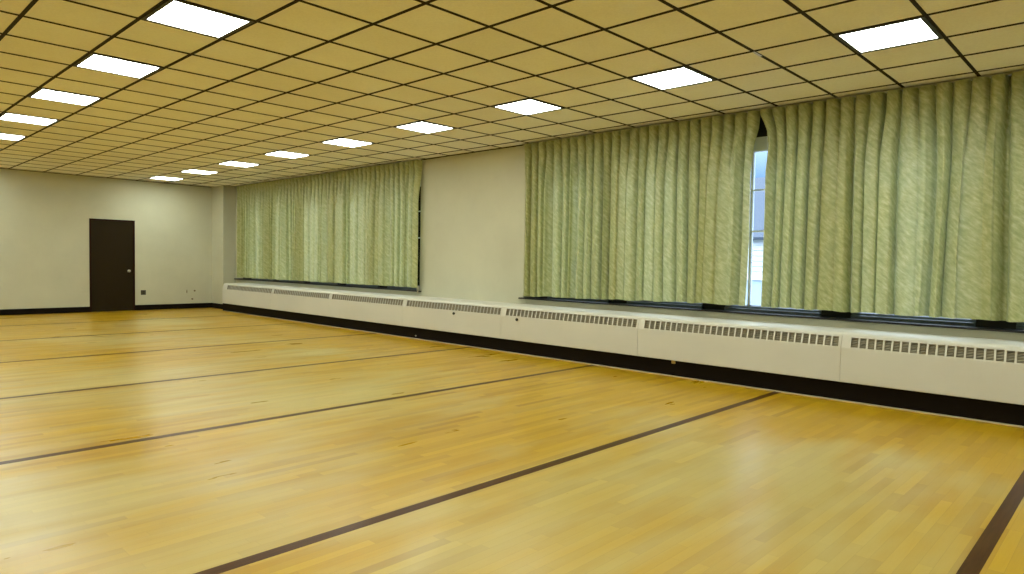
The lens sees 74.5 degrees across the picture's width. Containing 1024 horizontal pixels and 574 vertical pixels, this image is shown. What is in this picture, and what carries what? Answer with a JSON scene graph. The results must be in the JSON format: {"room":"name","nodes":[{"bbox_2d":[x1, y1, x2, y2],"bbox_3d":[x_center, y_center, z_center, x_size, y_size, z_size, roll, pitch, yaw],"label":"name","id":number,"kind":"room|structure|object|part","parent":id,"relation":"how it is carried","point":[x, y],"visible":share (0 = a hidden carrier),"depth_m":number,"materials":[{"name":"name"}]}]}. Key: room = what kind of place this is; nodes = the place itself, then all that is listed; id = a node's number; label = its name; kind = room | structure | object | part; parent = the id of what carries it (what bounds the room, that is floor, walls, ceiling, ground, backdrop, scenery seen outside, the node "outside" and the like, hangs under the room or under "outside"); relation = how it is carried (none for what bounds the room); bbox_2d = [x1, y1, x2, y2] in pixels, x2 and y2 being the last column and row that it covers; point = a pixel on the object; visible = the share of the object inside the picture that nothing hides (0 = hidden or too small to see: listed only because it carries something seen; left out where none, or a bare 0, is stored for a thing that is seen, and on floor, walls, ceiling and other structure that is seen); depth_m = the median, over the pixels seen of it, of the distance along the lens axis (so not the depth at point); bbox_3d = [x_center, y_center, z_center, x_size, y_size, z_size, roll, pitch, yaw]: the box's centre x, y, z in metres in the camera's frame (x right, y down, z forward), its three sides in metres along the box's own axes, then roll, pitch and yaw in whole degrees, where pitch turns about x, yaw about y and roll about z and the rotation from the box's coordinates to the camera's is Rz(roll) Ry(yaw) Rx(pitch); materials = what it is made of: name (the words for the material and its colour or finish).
{"room":"community hall","nodes":[
{"label":"community hall","id":0,"kind":"room"},
{"bbox_2d":[0,169,211,308],"bbox_3d":[-12.151,-0.908,12.565,0.200,3.063,14.200,3,3,44],"label":"wall","id":1,"kind":"structure","parent":0,"point":[44,217],"depth_m":15.11,"materials":[{"name":"paint"}]},
{"bbox_2d":[0,303,210,315],"bbox_3d":[-12.258,0.568,12.374,0.020,0.125,13.330,3,3,44],"label":"baseboard","id":2,"kind":"structure","parent":1,"relation":"attached to","point":[187,305],"depth_m":15.04,"materials":[{"name":"black"}]},
{"bbox_2d":[89,218,134,311],"bbox_3d":[-9.233,-0.497,15.551,0.183,2.115,0.935,3,3,44],"label":"door","id":3,"kind":"structure","parent":1,"relation":"in","point":[111,242],"depth_m":15.52,"materials":[{"name":"brown wood"}]},
{"bbox_2d":[0,145,522,187],"bbox_3d":[-8.318,-2.227,8.782,10.460,0.013,13.650,3,3,44],"label":"trim","id":4,"kind":"structure","parent":1,"relation":"attached to","point":[516,145],"depth_m":14.10,"materials":[{"name":"black metal"}]},
{"bbox_2d":[212,185,235,303],"bbox_3d":[-7.291,-0.995,17.036,0.670,3.063,0.320,3,3,44],"label":"wall","id":5,"kind":"structure","parent":0,"point":[223,197],"depth_m":16.84,"materials":[{"name":"paint"}]},
{"bbox_2d":[211,303,222,308],"bbox_3d":[-7.308,0.474,17.071,0.670,0.125,0.340,3,3,44],"label":"baseboard","id":6,"kind":"structure","parent":5,"relation":"attached to","point":[213,305],"depth_m":16.95,"materials":[{"name":"black rubber"}]},
{"bbox_2d":[0,308,1023,573],"bbox_3d":[-4.001,1.127,4.860,22.770,0.150,14.220,3,3,44],"label":"floor","id":7,"kind":"structure","parent":0,"point":[780,483],"depth_m":4.29,"materials":[{"name":"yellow wood"}]},
{"bbox_2d":[12,315,232,325],"bbox_3d":[-10.485,0.731,10.530,0.072,0.005,13.100,3,3,44],"label":"trim","id":8,"kind":"structure","parent":7,"relation":"on","point":[227,315],"depth_m":13.39,"materials":[{"name":"brown wood"}]},
{"bbox_2d":[1,323,295,340],"bbox_3d":[-8.693,0.825,8.825,0.072,0.005,13.100,3,3,44],"label":"trim","id":9,"kind":"structure","parent":7,"relation":"on","point":[289,323],"depth_m":11.37,"materials":[{"name":"brown wood"}]},
{"bbox_2d":[0,333,376,362],"bbox_3d":[-6.905,0.919,7.124,0.072,0.005,13.100,3,3,44],"label":"trim","id":10,"kind":"structure","parent":7,"relation":"on","point":[369,333],"depth_m":9.36,"materials":[{"name":"brown wood"}]},
{"bbox_2d":[0,347,471,398],"bbox_3d":[-5.128,1.013,5.433,0.072,0.005,13.100,3,3,44],"label":"trim","id":11,"kind":"structure","parent":7,"relation":"on","point":[464,347],"depth_m":7.33,"materials":[{"name":"brown wood"}]},
{"bbox_2d":[0,365,595,464],"bbox_3d":[-3.466,1.100,3.852,0.072,0.005,13.100,3,3,44],"label":"trim","id":12,"kind":"structure","parent":7,"relation":"on","point":[355,404],"depth_m":5.30,"materials":[{"name":"brown wood"}]},
{"bbox_2d":[194,391,780,573],"bbox_3d":[-1.761,1.190,2.230,0.072,0.005,13.100,3,3,44],"label":"trim","id":13,"kind":"structure","parent":7,"relation":"on","point":[219,569],"depth_m":3.63,"materials":[{"name":"brown wood"}]},
{"bbox_2d":[223,303,1023,425],"bbox_3d":[0.765,0.875,9.020,21.220,0.200,0.195,3,3,44],"label":"baseboard","id":14,"kind":"structure","parent":7,"relation":"on","point":[1008,413],"depth_m":7.45,"materials":[{"name":"black"}]},
{"bbox_2d":[223,310,1023,427],"bbox_3d":[0.705,0.972,8.934,21.180,0.010,0.015,3,3,44],"label":"trim","id":15,"kind":"structure","parent":7,"relation":"on","point":[223,310],"depth_m":7.45,"materials":[{"name":"beige"}]},
{"bbox_2d":[956,470,1023,573],"bbox_3d":[-0.140,1.275,0.688,0.072,0.005,13.100,3,3,44],"label":"trim","id":16,"kind":"structure","parent":7,"relation":"on","point":[976,559],"depth_m":3.33,"materials":[{"name":"brown wood"}]},
{"bbox_2d":[0,0,1023,186],"bbox_3d":[-3.947,-2.069,4.739,22.770,0.120,14.220,3,3,44],"label":"ceiling","id":17,"kind":"structure","parent":0,"point":[426,22],"depth_m":6.12,"materials":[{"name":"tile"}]},
{"bbox_2d":[0,133,27,140],"bbox_3d":[-7.696,-2.269,10.113,0.600,0.008,0.593,3,3,44],"label":"recessed light","id":18,"kind":"object","parent":17,"relation":"in","point":[2,136],"visible":1,"depth_m":10.22,"materials":[{"name":"grey plastic"}]},
{"bbox_2d":[0,112,59,125],"bbox_3d":[-6.357,-2.199,8.839,0.600,0.008,0.593,3,3,44],"label":"recessed light","id":19,"kind":"object","parent":17,"relation":"in","point":[5,116],"visible":1,"depth_m":8.84,"materials":[{"name":"grey plastic"}]},
{"bbox_2d":[28,88,102,105],"bbox_3d":[-5.018,-2.128,7.565,0.600,0.008,0.593,3,3,44],"label":"recessed light","id":20,"kind":"object","parent":17,"relation":"in","point":[41,93],"visible":1,"depth_m":7.56,"materials":[{"name":"grey plastic"}]},
{"bbox_2d":[73,53,162,78],"bbox_3d":[-3.678,-2.058,6.291,0.600,0.008,0.593,3,3,44],"label":"recessed light","id":21,"kind":"object","parent":17,"relation":"in","point":[93,61],"visible":1,"depth_m":6.28,"materials":[{"name":"grey plastic"}]},
{"bbox_2d":[150,176,182,180],"bbox_3d":[-7.853,-2.467,15.310,0.600,0.008,0.593,3,3,44],"label":"recessed light","id":22,"kind":"object","parent":17,"relation":"in","point":[156,177],"visible":1,"depth_m":15.31,"materials":[{"name":"grey plastic"}]},
{"bbox_2d":[141,0,254,38],"bbox_3d":[-2.339,-1.988,5.016,0.600,0.008,0.593,3,3,44],"label":"recessed light","id":23,"kind":"object","parent":17,"relation":"in","point":[178,14],"visible":1,"depth_m":5.00,"materials":[{"name":"grey plastic"}]},
{"bbox_2d":[180,169,219,174],"bbox_3d":[-6.513,-2.397,14.036,0.600,0.008,0.593,3,3,44],"label":"recessed light","id":24,"kind":"object","parent":17,"relation":"in","point":[189,170],"visible":1,"depth_m":14.04,"materials":[{"name":"grey plastic"}]},
{"bbox_2d":[218,161,259,166],"bbox_3d":[-5.174,-2.327,12.761,0.600,0.008,0.593,3,3,44],"label":"recessed light","id":25,"kind":"object","parent":17,"relation":"in","point":[230,163],"visible":1,"depth_m":12.77,"materials":[{"name":"grey plastic"}]},
{"bbox_2d":[262,151,311,158],"bbox_3d":[-3.835,-2.256,11.487,0.600,0.008,0.593,3,3,44],"label":"recessed light","id":26,"kind":"object","parent":17,"relation":"in","point":[277,153],"visible":1,"depth_m":11.48,"materials":[{"name":"grey plastic"}]},
{"bbox_2d":[234,159,417,186],"bbox_3d":[-4.275,-2.358,14.258,7.260,0.017,0.030,3,3,44],"label":"track","id":27,"kind":"object","parent":17,"relation":"attached to","point":[416,159],"visible":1,"depth_m":13.69,"materials":[{"name":"beige metal"}]},
{"bbox_2d":[237,176,311,280],"bbox_3d":[-5.496,-1.289,15.420,3.535,2.237,0.165,3,3,44],"label":"pleated curtain","id":28,"kind":"object","parent":27,"relation":"hanging from","point":[273,217],"visible":1,"depth_m":15.19,"materials":[{"name":"green fabric"}]},
{"bbox_2d":[310,160,421,287],"bbox_3d":[-2.910,-1.157,12.958,3.590,2.228,0.170,3,3,44],"label":"pleated curtain","id":29,"kind":"object","parent":27,"relation":"hanging from","point":[364,221],"visible":1,"depth_m":12.73,"materials":[{"name":"green fabric"}]},
{"bbox_2d":[320,138,374,147],"bbox_3d":[-2.495,-2.186,10.213,0.600,0.008,0.593,3,3,44],"label":"recessed light","id":30,"kind":"object","parent":17,"relation":"in","point":[345,142],"visible":1,"depth_m":10.20,"materials":[{"name":"grey plastic"}]},
{"bbox_2d":[394,121,456,133],"bbox_3d":[-1.156,-2.115,8.939,0.600,0.008,0.593,3,3,44],"label":"recessed light","id":31,"kind":"object","parent":17,"relation":"in","point":[422,127],"visible":1,"depth_m":8.93,"materials":[{"name":"grey plastic"}]},
{"bbox_2d":[492,99,564,115],"bbox_3d":[0.183,-2.045,7.664,0.600,0.008,0.593,3,3,44],"label":"recessed light","id":32,"kind":"object","parent":17,"relation":"in","point":[525,107],"visible":1,"depth_m":7.66,"materials":[{"name":"grey plastic"}]},
{"bbox_2d":[629,66,715,90],"bbox_3d":[1.523,-1.974,6.390,0.600,0.008,0.593,3,3,44],"label":"recessed light","id":33,"kind":"object","parent":17,"relation":"in","point":[681,76],"visible":1,"depth_m":6.38,"materials":[{"name":"grey plastic"}]},
{"bbox_2d":[522,70,1023,144],"bbox_3d":[2.747,-1.989,7.577,7.140,0.017,0.030,3,3,44],"label":"track","id":34,"kind":"object","parent":17,"relation":"attached to","point":[1006,73],"visible":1,"depth_m":7.18,"materials":[{"name":"beige"}]},
{"bbox_2d":[524,111,759,305],"bbox_3d":[1.457,-0.921,8.803,3.555,2.242,0.167,3,3,44],"label":"pleated curtain","id":35,"kind":"object","parent":34,"relation":"hanging from","point":[661,212],"visible":1,"depth_m":8.55,"materials":[{"name":"green fabric"}]},
{"bbox_2d":[760,71,1023,321],"bbox_3d":[4.030,-0.809,6.352,3.545,2.196,0.172,3,3,44],"label":"pleated curtain","id":36,"kind":"object","parent":34,"relation":"hanging from","point":[909,201],"visible":1,"depth_m":6.55,"materials":[{"name":"green fabric"}]},
{"bbox_2d":[834,16,942,53],"bbox_3d":[2.862,-1.904,5.116,0.600,0.008,0.593,3,3,44],"label":"recessed light","id":37,"kind":"object","parent":17,"relation":"in","point":[916,30],"visible":1,"depth_m":5.10,"materials":[{"name":"grey plastic"}]},
{"bbox_2d":[236,145,1023,340],"bbox_3d":[0.795,-0.587,9.806,22.370,3.063,0.350,3,3,44],"label":"wall","id":38,"kind":"structure","parent":0,"point":[472,221],"depth_m":10.76,"materials":[{"name":"paint"}]},
{"bbox_2d":[222,283,293,308],"bbox_3d":[-5.856,0.190,15.514,2.463,0.478,0.578,3,3,44],"label":"cover","id":39,"kind":"object","parent":38,"relation":"attached to","point":[244,294],"visible":0.99,"depth_m":15.25,"materials":[{"name":"metal"}]},
{"bbox_3d":[-6.041,0.264,15.320,2.456,0.338,0.040,3,3,44],"label":"panel","id":40,"kind":"part","parent":39,"relation":"part of","materials":[{"name":"metal"}]},
{"bbox_2d":[223,285,272,293],"bbox_3d":[-6.040,0.043,15.309,2.456,0.107,0.032,3,3,44],"label":"grille","id":41,"kind":"object","parent":39,"relation":"attached to","point":[242,289],"depth_m":15.27,"materials":[{"name":"metal"}]},
{"bbox_3d":[-6.006,0.195,15.354,2.456,0.455,0.004,3,3,44],"label":"plate","id":42,"kind":"part","parent":39,"relation":"part of","materials":[{"name":"beige metal"}]},
{"bbox_2d":[272,287,346,316],"bbox_3d":[-4.130,0.281,13.871,2.303,0.478,0.578,3,3,44],"label":"cover","id":43,"kind":"object","parent":38,"relation":"attached to","point":[314,301],"visible":1,"depth_m":13.62,"materials":[{"name":"metal"}]},
{"bbox_3d":[-4.316,0.355,13.679,2.301,0.338,0.040,3,3,44],"label":"panel","id":44,"kind":"part","parent":43,"relation":"part of","materials":[{"name":"metal"}]},
{"bbox_2d":[272,289,329,298],"bbox_3d":[-4.315,0.134,13.668,2.301,0.107,0.032,3,3,44],"label":"grille","id":45,"kind":"object","parent":43,"relation":"attached to","point":[284,293],"depth_m":13.64,"materials":[{"name":"metal"}]},
{"bbox_3d":[-4.281,0.286,13.713,2.301,0.455,0.004,3,3,44],"label":"plate","id":46,"kind":"part","parent":43,"relation":"part of","materials":[{"name":"beige metal"}]},
{"bbox_2d":[234,183,420,291],"bbox_3d":[-4.143,-1.216,14.454,7.370,2.322,0.410,3,3,44],"label":"window","id":47,"kind":"structure","parent":38,"relation":"in","point":[419,202],"depth_m":12.97,"materials":[{"name":"black metal"}]},
{"bbox_3d":[-4.962,-0.158,15.306,1.100,0.072,0.140,3,3,44],"label":"rail","id":48,"kind":"part","parent":47,"relation":"part of","materials":[{"name":"black metal"}]},
{"bbox_3d":[-3.945,-0.105,14.338,1.100,0.072,0.140,3,3,44],"label":"rail","id":49,"kind":"part","parent":47,"relation":"part of","materials":[{"name":"black metal"}]},
{"bbox_3d":[-4.162,-0.067,14.497,7.370,0.022,0.410,3,3,44],"label":"sill","id":50,"kind":"part","parent":47,"relation":"part of","materials":[{"name":"black"}]},
{"bbox_3d":[-2.928,-0.051,13.370,1.100,0.072,0.140,3,3,44],"label":"rail","id":51,"kind":"part","parent":47,"relation":"part of","materials":[{"name":"black metal"}]},
{"bbox_3d":[-1.911,0.002,12.402,1.100,0.072,0.140,3,3,44],"label":"rail","id":52,"kind":"part","parent":47,"relation":"part of","materials":[{"name":"black metal"}]},
{"bbox_3d":[-1.872,-0.931,12.392,1.010,1.794,0.004,3,3,44],"label":"pane","id":53,"kind":"part","parent":47,"relation":"part of","materials":[{"name":"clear glass"}]},
{"bbox_2d":[329,291,426,325],"bbox_3d":[-2.461,0.369,12.284,2.303,0.478,0.578,3,3,44],"label":"cover","id":54,"kind":"object","parent":38,"relation":"attached to","point":[384,308],"visible":0.99,"depth_m":12.03,"materials":[{"name":"metal"}]},
{"bbox_3d":[-2.648,0.443,12.092,2.301,0.338,0.040,3,3,44],"label":"panel","id":55,"kind":"part","parent":54,"relation":"part of","materials":[{"name":"metal"}]},
{"bbox_2d":[329,294,403,305],"bbox_3d":[-2.646,0.222,12.081,2.301,0.107,0.032,3,3,44],"label":"grille","id":56,"kind":"object","parent":54,"relation":"attached to","point":[358,299],"depth_m":12.03,"materials":[{"name":"metal"}]},
{"bbox_3d":[-2.612,0.373,12.125,2.301,0.455,0.004,3,3,44],"label":"plate","id":57,"kind":"part","parent":54,"relation":"part of","materials":[{"name":"beige metal"}]},
{"bbox_2d":[403,297,520,337],"bbox_3d":[-0.800,0.457,10.688,2.303,0.478,0.602,3,3,44],"label":"cover","id":58,"kind":"object","parent":38,"relation":"attached to","point":[463,316],"visible":1,"depth_m":10.43,"materials":[{"name":"metal"}]},
{"bbox_3d":[-0.979,0.530,10.504,2.301,0.338,0.040,3,3,44],"label":"panel","id":59,"kind":"part","parent":58,"relation":"part of","materials":[{"name":"metal"}]},
{"bbox_2d":[403,300,502,314],"bbox_3d":[-0.978,0.309,10.493,2.301,0.107,0.032,3,3,44],"label":"grille","id":60,"kind":"object","parent":58,"relation":"attached to","point":[442,306],"depth_m":10.44,"materials":[{"name":"metal"}]},
{"bbox_3d":[-0.943,0.461,10.538,2.301,0.455,0.004,3,3,44],"label":"plate","id":61,"kind":"part","parent":58,"relation":"part of","materials":[{"name":"beige metal"}]},
{"bbox_2d":[501,304,660,355],"bbox_3d":[0.868,0.544,9.100,2.303,0.478,0.602,3,3,44],"label":"cover","id":62,"kind":"object","parent":38,"relation":"attached to","point":[611,331],"visible":0.99,"depth_m":8.83,"materials":[{"name":"metal"}]},
{"bbox_3d":[0.690,0.618,8.916,2.301,0.338,0.040,3,3,44],"label":"panel","id":63,"kind":"part","parent":62,"relation":"part of","materials":[{"name":"metal"}]},
{"bbox_2d":[501,308,638,327],"bbox_3d":[0.691,0.397,8.906,2.301,0.107,0.032,3,3,44],"label":"grille","id":64,"kind":"object","parent":62,"relation":"attached to","point":[579,318],"depth_m":8.83,"materials":[{"name":"metal"}]},
{"bbox_3d":[0.726,0.549,8.950,2.301,0.455,0.004,3,3,44],"label":"plate","id":65,"kind":"part","parent":62,"relation":"part of","materials":[{"name":"beige metal"}]},
{"bbox_2d":[637,314,857,381],"bbox_3d":[2.545,0.632,7.521,2.303,0.478,0.578,3,3,44],"label":"cover","id":66,"kind":"object","parent":38,"relation":"attached to","point":[809,351],"visible":1,"depth_m":7.21,"materials":[{"name":"metal"}]},
{"bbox_2d":[638,319,841,346],"bbox_3d":[2.360,0.485,7.318,2.301,0.107,0.032,3,3,44],"label":"grille","id":67,"kind":"object","parent":66,"relation":"attached to","point":[693,328],"depth_m":7.27,"materials":[{"name":"metal"}]},
{"bbox_3d":[2.394,0.637,7.362,2.301,0.455,0.004,3,3,44],"label":"plate","id":68,"kind":"part","parent":66,"relation":"part of","materials":[{"name":"beige metal"}]},
{"bbox_2d":[518,115,1023,332],"bbox_3d":[2.869,-0.847,7.783,7.220,2.322,0.410,3,3,44],"label":"window","id":69,"kind":"structure","parent":38,"relation":"in","point":[761,143],"depth_m":7.70,"materials":[{"name":"black"}]},
{"bbox_3d":[0.971,0.153,9.661,1.100,0.072,0.140,3,3,44],"label":"rail","id":70,"kind":"part","parent":69,"relation":"part of","materials":[{"name":"black metal"}]},
{"bbox_3d":[1.980,0.207,8.700,1.090,0.072,0.140,3,3,44],"label":"rail","id":71,"kind":"part","parent":69,"relation":"part of","materials":[{"name":"black metal"}]},
{"bbox_3d":[3.030,-0.752,7.721,1.105,1.955,0.080,3,3,44],"label":"frame","id":72,"kind":"part","parent":69,"relation":"part of","materials":[{"name":"silver metal"}]},
{"bbox_3d":[2.958,-1.872,7.820,7.120,0.273,0.200,3,3,44],"label":"header panel","id":73,"kind":"part","parent":69,"relation":"part of","materials":[{"name":"black"}]},
{"bbox_3d":[2.850,0.302,7.826,7.220,0.022,0.410,3,3,44],"label":"sill","id":74,"kind":"part","parent":69,"relation":"part of","materials":[{"name":"black"}]},
{"bbox_3d":[2.992,0.260,7.738,1.105,0.072,0.140,3,3,44],"label":"rail","id":75,"kind":"part","parent":69,"relation":"part of","materials":[{"name":"black metal"}]},
{"bbox_3d":[4.013,0.314,6.767,1.095,0.072,0.140,3,3,44],"label":"rail","id":76,"kind":"part","parent":69,"relation":"part of","materials":[{"name":"grey metal"}]},
{"bbox_3d":[5.032,0.367,5.797,1.100,0.072,0.140,3,3,44],"label":"rail","id":77,"kind":"part","parent":69,"relation":"part of","materials":[{"name":"black metal"}]},
{"bbox_2d":[840,329,1023,404],"bbox_3d":[4.214,0.720,5.933,2.303,0.478,0.578,3,3,44],"label":"cover","id":78,"kind":"object","parent":38,"relation":"attached to","point":[966,367],"visible":1,"depth_m":6.00,"materials":[{"name":"metal"}]},
{"bbox_2d":[841,336,1023,363],"bbox_3d":[4.029,0.573,5.730,2.301,0.107,0.032,3,3,44],"label":"grille","id":79,"kind":"object","parent":78,"relation":"attached to","point":[846,340],"depth_m":5.99,"materials":[{"name":"metal"}]},
{"bbox_3d":[4.063,0.725,5.775,2.301,0.455,0.004,3,3,44],"label":"plate","id":80,"kind":"part","parent":78,"relation":"part of","materials":[{"name":"beige metal"}]},
{"label":"outside","id":81,"kind":"structure","parent":0,"visible":0},
{"bbox_3d":[17.696,3.381,35.071,100.000,0.200,59.380,3,3,44],"label":"ground","id":82,"kind":"structure","parent":81,"visible":0},
{"bbox_2d":[745,177,764,304],"bbox_3d":[2.098,-0.055,25.019,23.800,6.900,6.940,3,3,44],"label":"neighbouring house","id":83,"kind":"structure","parent":82,"relation":"on","point":[759,196],"depth_m":16.71,"materials":[{"name":"grey"}]},
{"bbox_3d":[5.952,0.592,16.729,1.230,1.800,0.090,3,3,44],"label":"window trim","id":84,"kind":"part","parent":83,"relation":"part of","materials":[{"name":"white"}]}
]}

